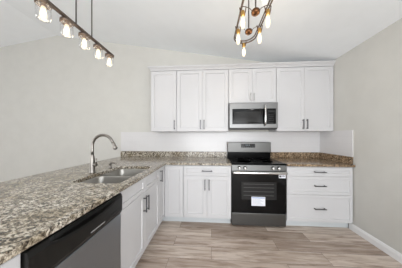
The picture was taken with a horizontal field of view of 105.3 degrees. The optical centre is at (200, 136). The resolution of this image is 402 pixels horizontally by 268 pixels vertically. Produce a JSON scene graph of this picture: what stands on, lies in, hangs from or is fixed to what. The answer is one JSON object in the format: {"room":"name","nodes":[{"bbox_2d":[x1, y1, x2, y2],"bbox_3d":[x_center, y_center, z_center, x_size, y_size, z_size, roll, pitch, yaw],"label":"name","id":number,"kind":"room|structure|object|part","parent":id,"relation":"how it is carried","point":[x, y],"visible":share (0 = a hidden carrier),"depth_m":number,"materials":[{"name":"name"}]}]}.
{"room":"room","nodes":[
{"label":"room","id":0,"kind":"room"},
{"bbox_2d":[0,36,268,181],"bbox_3d":[-2.260,-0.378,3.119,9.070,3.339,0.120,0,0,4],"label":"wall","id":1,"kind":"structure","parent":0,"point":[56,97],"depth_m":3.08,"materials":[{"name":"paint"}]},
{"bbox_2d":[147,65,176,131],"bbox_3d":[-0.653,-0.645,2.761,0.493,1.106,0.355,0,0,4],"label":"upper cabinet","id":2,"kind":"object","parent":1,"relation":"attached to","point":[163,78],"visible":0.96,"depth_m":2.63,"materials":[{"name":"paint"}]},
{"bbox_3d":[-0.653,-1.165,2.761,0.493,0.065,0.355,0,0,4],"label":"crown","id":3,"kind":"part","parent":2,"relation":"part of","materials":[{"name":"paint"}]},
{"bbox_2d":[176,64,228,131],"bbox_3d":[0.030,-0.645,2.715,0.875,1.106,0.355,0,0,4],"label":"upper cabinet","id":4,"kind":"object","parent":1,"relation":"attached to","point":[202,90],"visible":1,"depth_m":2.58,"materials":[{"name":"paint"}]},
{"bbox_3d":[-0.194,-0.612,2.603,0.430,1.028,0.019,0,0,4],"label":"door","id":5,"kind":"part","parent":4,"relation":"part of","materials":[{"name":"paint"}]},
{"bbox_3d":[0.030,-1.165,2.708,0.875,0.065,0.342,0,0,4],"label":"crown","id":6,"kind":"part","parent":4,"relation":"part of","materials":[{"name":"paint"}]},
{"bbox_3d":[0.238,-0.612,2.574,0.430,1.028,0.019,0,0,4],"label":"door","id":7,"kind":"part","parent":4,"relation":"part of","materials":[{"name":"paint"}]},
{"bbox_2d":[121,130,352,156],"bbox_3d":[0.264,0.248,2.561,3.718,0.688,0.653,0,0,4],"label":"tile backsplash","id":8,"kind":"structure","parent":1,"relation":"attached to","point":[330,142],"depth_m":2.86,"materials":[{"name":"white tile"}]},
{"bbox_2d":[228,62,276,104],"bbox_3d":[0.852,-0.879,2.659,0.769,0.637,0.355,0,0,4],"label":"upper cabinet","id":9,"kind":"object","parent":1,"relation":"attached to","point":[247,82],"visible":0.9,"depth_m":2.52,"materials":[{"name":"paint"}]},
{"bbox_3d":[0.653,-0.847,2.546,0.377,0.559,0.019,0,0,4],"label":"door","id":10,"kind":"part","parent":9,"relation":"part of","materials":[{"name":"paint"}]},
{"bbox_2d":[228,102,277,129],"bbox_3d":[0.849,-0.334,2.609,0.758,0.428,0.453,0,0,4],"label":"microwave oven","id":11,"kind":"object","parent":9,"relation":"attached to","point":[241,116],"visible":0.98,"depth_m":2.45,"materials":[{"name":"silver metal"}]},
{"bbox_3d":[0.768,-0.330,2.460,0.522,0.241,0.017,0,0,4],"label":"door","id":12,"kind":"part","parent":11,"relation":"part of","materials":[{"name":"black glass"}]},
{"bbox_3d":[1.008,-0.344,2.403,0.028,0.342,0.062,0,0,4],"label":"handle","id":13,"kind":"part","parent":11,"relation":"part of","materials":[{"name":"silver metal"}]},
{"bbox_3d":[1.109,-0.330,2.437,0.152,0.241,0.017,0,0,4],"label":"control panel","id":14,"kind":"part","parent":11,"relation":"part of","materials":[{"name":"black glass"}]},
{"bbox_3d":[0.851,-1.165,2.653,0.769,0.065,0.342,0,0,4],"label":"crown","id":15,"kind":"part","parent":9,"relation":"part of","materials":[{"name":"paint"}]},
{"bbox_3d":[1.033,-0.847,2.521,0.377,0.559,0.019,0,0,4],"label":"door","id":16,"kind":"part","parent":9,"relation":"part of","materials":[{"name":"paint"}]},
{"bbox_2d":[269,60,335,131],"bbox_3d":[1.680,-0.645,2.603,0.890,1.106,0.355,0,0,4],"label":"upper cabinet","id":17,"kind":"object","parent":1,"relation":"attached to","point":[304,89],"visible":0.98,"depth_m":2.47,"materials":[{"name":"paint"}]},
{"bbox_3d":[1.452,-0.612,2.492,0.438,1.028,0.019,0,0,4],"label":"door","id":18,"kind":"part","parent":17,"relation":"part of","materials":[{"name":"paint"}]},
{"bbox_3d":[1.680,-1.165,2.597,0.890,0.065,0.342,0,0,4],"label":"crown","id":19,"kind":"part","parent":17,"relation":"part of","materials":[{"name":"paint"}]},
{"bbox_3d":[1.891,-0.612,2.463,0.438,1.028,0.019,0,0,4],"label":"door","id":20,"kind":"part","parent":17,"relation":"part of","materials":[{"name":"paint"}]},
{"bbox_2d":[0,0,401,62],"bbox_3d":[-2.476,-1.674,-0.073,9.070,0.946,6.520,0,0,4],"label":"ceiling","id":21,"kind":"structure","parent":0,"point":[297,30],"depth_m":2.16,"materials":[{"name":"paint"}]},
{"bbox_2d":[34,0,113,64],"bbox_3d":[-1.105,-1.281,1.453,0.120,0.899,0.860,0,0,4],"label":"linear pendant","id":22,"kind":"object","parent":21,"relation":"hanging from","point":[64,19],"visible":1,"depth_m":1.36,"materials":[{"name":"brown metal"}]},
{"bbox_3d":[-1.111,-1.358,1.363,0.010,0.713,0.011,0,0,4],"label":"rod","id":23,"kind":"part","parent":22,"relation":"part of","materials":[{"name":"grey metal"}]},
{"bbox_3d":[-1.099,-1.358,1.542,0.010,0.713,0.011,0,0,4],"label":"rod","id":24,"kind":"part","parent":22,"relation":"part of","materials":[{"name":"grey metal"}]},
{"bbox_2d":[234,0,272,54],"bbox_3d":[0.484,-1.211,1.461,0.278,0.514,0.825,0,0,4],"label":"chandelier","id":25,"kind":"object","parent":21,"relation":"hanging from","point":[255,11],"visible":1,"depth_m":1.51,"materials":[{"name":"brown metal"}]},
{"bbox_2d":[235,26,240,34],"bbox_3d":[0.385,-1.103,1.583,0.062,0.082,0.034,0,0,4],"label":"socket","id":26,"kind":"object","parent":25,"relation":"attached to","point":[238,30],"depth_m":1.58,"materials":[{"name":"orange metal"}]},
{"bbox_2d":[239,7,245,17],"bbox_3d":[0.369,-1.103,1.353,0.062,0.082,0.034,0,0,4],"label":"socket","id":27,"kind":"object","parent":25,"relation":"attached to","point":[242,13],"depth_m":1.35,"materials":[{"name":"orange metal"}]},
{"bbox_2d":[257,25,262,33],"bbox_3d":[0.600,-1.103,1.568,0.062,0.082,0.034,0,0,4],"label":"socket","id":28,"kind":"object","parent":25,"relation":"attached to","point":[259,29],"depth_m":1.56,"materials":[{"name":"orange metal"}]},
{"bbox_2d":[264,6,271,16],"bbox_3d":[0.585,-1.103,1.339,0.062,0.082,0.034,0,0,4],"label":"socket","id":29,"kind":"object","parent":25,"relation":"attached to","point":[267,11],"depth_m":1.33,"materials":[{"name":"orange metal"}]},
{"bbox_2d":[135,221,401,267],"bbox_3d":[-2.476,1.342,-0.073,9.070,0.100,6.520,0,0,4],"label":"floor","id":30,"kind":"structure","parent":0,"point":[175,244],"depth_m":1.76,"materials":[{"name":"wood"}]},
{"bbox_2d":[0,254,19,267],"bbox_3d":[-0.948,0.852,0.349,0.630,0.880,0.459,0,0,4],"label":"base cabinet","id":31,"kind":"object","parent":30,"relation":"on","point":[14,262],"visible":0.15,"depth_m":0.54,"materials":[{"name":"paint"}]},
{"bbox_2d":[20,193,121,267],"bbox_3d":[-0.911,0.853,0.877,0.604,0.874,0.594,0,0,4],"label":"dishwasher","id":32,"kind":"object","parent":30,"relation":"on","point":[92,240],"visible":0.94,"depth_m":0.83,"materials":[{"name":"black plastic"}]},
{"bbox_3d":[-0.642,0.878,0.859,0.040,0.617,0.594,0,0,4],"label":"door panel","id":33,"kind":"part","parent":32,"relation":"part of","materials":[{"name":"silver metal"}]},
{"bbox_2d":[100,169,158,267],"bbox_3d":[-0.863,0.852,1.617,0.630,0.880,0.880,0,0,4],"label":"base cabinet","id":34,"kind":"object","parent":30,"relation":"on","point":[140,201],"visible":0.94,"depth_m":1.48,"materials":[{"name":"paint"}]},
{"bbox_3d":[-0.608,0.494,1.380,0.019,0.145,0.436,0,0,4],"label":"false drawer","id":35,"kind":"part","parent":34,"relation":"part of","materials":[{"name":"paint"}]},
{"bbox_3d":[-0.608,0.875,1.380,0.019,0.611,0.436,0,0,4],"label":"door","id":36,"kind":"part","parent":34,"relation":"part of","materials":[{"name":"paint"}]},
{"bbox_3d":[-0.564,0.692,1.627,0.035,0.156,0.018,0,0,4],"label":"handle","id":37,"kind":"part","parent":34,"relation":"part of","materials":[{"name":"grey metal"}]},
{"bbox_3d":[-0.578,0.494,1.817,0.019,0.145,0.436,0,0,4],"label":"false drawer","id":38,"kind":"part","parent":34,"relation":"part of","materials":[{"name":"paint"}]},
{"bbox_3d":[-0.578,0.875,1.817,0.019,0.611,0.436,0,0,4],"label":"door","id":39,"kind":"part","parent":34,"relation":"part of","materials":[{"name":"paint"}]},
{"bbox_2d":[159,165,183,224],"bbox_3d":[-0.683,0.852,2.494,0.872,0.880,0.892,0,0,4],"label":"base cabinet","id":40,"kind":"object","parent":30,"relation":"on","point":[171,177],"visible":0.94,"depth_m":2.27,"materials":[{"name":"paint"}]},
{"bbox_3d":[-0.555,0.801,2.158,0.019,0.759,0.236,0,0,4],"label":"door","id":41,"kind":"part","parent":40,"relation":"part of","materials":[{"name":"paint"}]},
{"bbox_3d":[-0.399,0.801,2.276,0.269,0.759,0.019,0,0,4],"label":"door","id":42,"kind":"part","parent":40,"relation":"part of","materials":[{"name":"paint"}]},
{"bbox_2d":[184,165,230,222],"bbox_3d":[0.109,0.852,2.543,0.699,0.880,0.690,0,0,4],"label":"base cabinet","id":43,"kind":"object","parent":30,"relation":"on","point":[207,188],"visible":0.94,"depth_m":2.24,"materials":[{"name":"paint"}]},
{"bbox_2d":[0,151,231,264],"bbox_3d":[-0.640,0.343,1.505,2.056,0.134,2.877,0,0,4],"label":"countertop","id":44,"kind":"structure","parent":43,"relation":"on","point":[33,208],"depth_m":1.03,"materials":[{"name":"stone"}]},
{"bbox_2d":[89,134,117,172],"bbox_3d":[-1.024,0.172,1.612,0.309,0.412,0.061,0,0,4],"label":"kitchen faucet","id":45,"kind":"object","parent":44,"relation":"on","point":[92,163],"visible":1,"depth_m":1.60,"materials":[{"name":"silver metal"}]},
{"bbox_3d":[-1.034,0.078,1.610,0.258,0.224,0.030,0,0,5],"label":"spout","id":46,"kind":"part","parent":45,"relation":"part of","materials":[{"name":"silver metal"}]},
{"bbox_2d":[80,169,146,182],"bbox_3d":[-0.857,0.507,1.619,0.476,0.192,0.751,0,0,4],"label":"sink","id":47,"kind":"object","parent":44,"relation":"in","point":[119,175],"visible":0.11,"depth_m":1.61,"materials":[{"name":"silver metal"}]},
{"bbox_3d":[-0.869,0.507,1.436,0.476,0.192,0.384,0,0,4],"label":"bowl","id":48,"kind":"part","parent":47,"relation":"part of","materials":[{"name":"silver metal"}]},
{"bbox_3d":[-0.844,0.507,1.804,0.476,0.192,0.379,0,0,4],"label":"bowl","id":49,"kind":"part","parent":47,"relation":"part of","materials":[{"name":"silver metal"}]},
{"bbox_3d":[-0.085,0.875,2.255,0.345,0.611,0.019,0,0,4],"label":"door","id":50,"kind":"part","parent":43,"relation":"part of","materials":[{"name":"paint"}]},
{"bbox_3d":[0.089,0.494,2.244,0.693,0.145,0.019,0,0,4],"label":"drawer","id":51,"kind":"part","parent":43,"relation":"part of","materials":[{"name":"paint"}]},
{"bbox_3d":[0.262,0.875,2.232,0.345,0.611,0.019,0,0,4],"label":"door","id":52,"kind":"part","parent":43,"relation":"part of","materials":[{"name":"paint"}]},
{"bbox_2d":[227,142,287,226],"bbox_3d":[0.839,0.692,2.468,0.760,1.200,0.730,0,0,4],"label":"range","id":53,"kind":"object","parent":30,"relation":"on","point":[258,181],"visible":0.94,"depth_m":2.18,"materials":[{"name":"black metal"}]},
{"bbox_3d":[0.820,0.502,2.190,0.756,0.027,0.046,0,0,4],"label":"door trim","id":54,"kind":"part","parent":53,"relation":"part of","materials":[{"name":"silver metal"}]},
{"bbox_2d":[227,157,286,165],"bbox_3d":[0.840,0.386,2.473,0.760,0.025,0.618,0,0,4],"label":"cooktop","id":55,"kind":"object","parent":53,"relation":"in","point":[235,161],"depth_m":2.34,"materials":[{"name":"black"}]},
{"bbox_3d":[0.821,0.799,2.194,0.756,0.565,0.046,0,0,4],"label":"oven door","id":56,"kind":"part","parent":53,"relation":"part of","materials":[{"name":"black glass"}]},
{"bbox_3d":[0.821,1.175,2.198,0.756,0.177,0.040,0,0,4],"label":"drawer","id":57,"kind":"part","parent":53,"relation":"part of","materials":[{"name":"silver metal"}]},
{"bbox_3d":[0.817,0.500,2.138,0.736,0.039,0.070,0,0,4],"label":"handle","id":58,"kind":"part","parent":53,"relation":"part of","materials":[{"name":"silver metal"}]},
{"bbox_2d":[286,166,352,227],"bbox_3d":[1.671,0.852,2.438,0.887,0.880,0.690,0,0,4],"label":"base cabinet","id":59,"kind":"object","parent":30,"relation":"on","point":[315,196],"visible":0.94,"depth_m":2.14,"materials":[{"name":"paint"}]},
{"bbox_2d":[270,152,354,166],"bbox_3d":[1.671,0.343,2.446,0.889,0.134,0.687,0,0,4],"label":"countertop","id":60,"kind":"structure","parent":59,"relation":"on","point":[297,159],"depth_m":2.46,"materials":[{"name":"brown stone"}]},
{"bbox_3d":[1.646,0.995,2.139,0.872,0.373,0.019,0,0,4],"label":"drawer","id":61,"kind":"part","parent":59,"relation":"part of","materials":[{"name":"paint"}]},
{"bbox_3d":[1.646,0.677,2.139,0.872,0.255,0.019,0,0,4],"label":"drawer","id":62,"kind":"part","parent":59,"relation":"part of","materials":[{"name":"paint"}]},
{"bbox_3d":[1.646,0.484,2.139,0.872,0.125,0.019,0,0,4],"label":"drawer","id":63,"kind":"part","parent":59,"relation":"part of","materials":[{"name":"paint"}]},
{"bbox_2d":[334,18,401,253],"bbox_3d":[1.985,0.035,-0.435,0.120,2.513,6.400,0,0,4],"label":"wall","id":64,"kind":"structure","parent":0,"point":[368,77],"depth_m":1.81,"materials":[{"name":"paint"}]},
{"bbox_2d":[349,223,401,263],"bbox_3d":[1.897,1.246,-0.727,0.015,0.092,5.785,0,0,4],"label":"baseboard","id":65,"kind":"structure","parent":64,"relation":"attached to","point":[393,253],"depth_m":1.79,"materials":[{"name":"white paint"}]}
]}

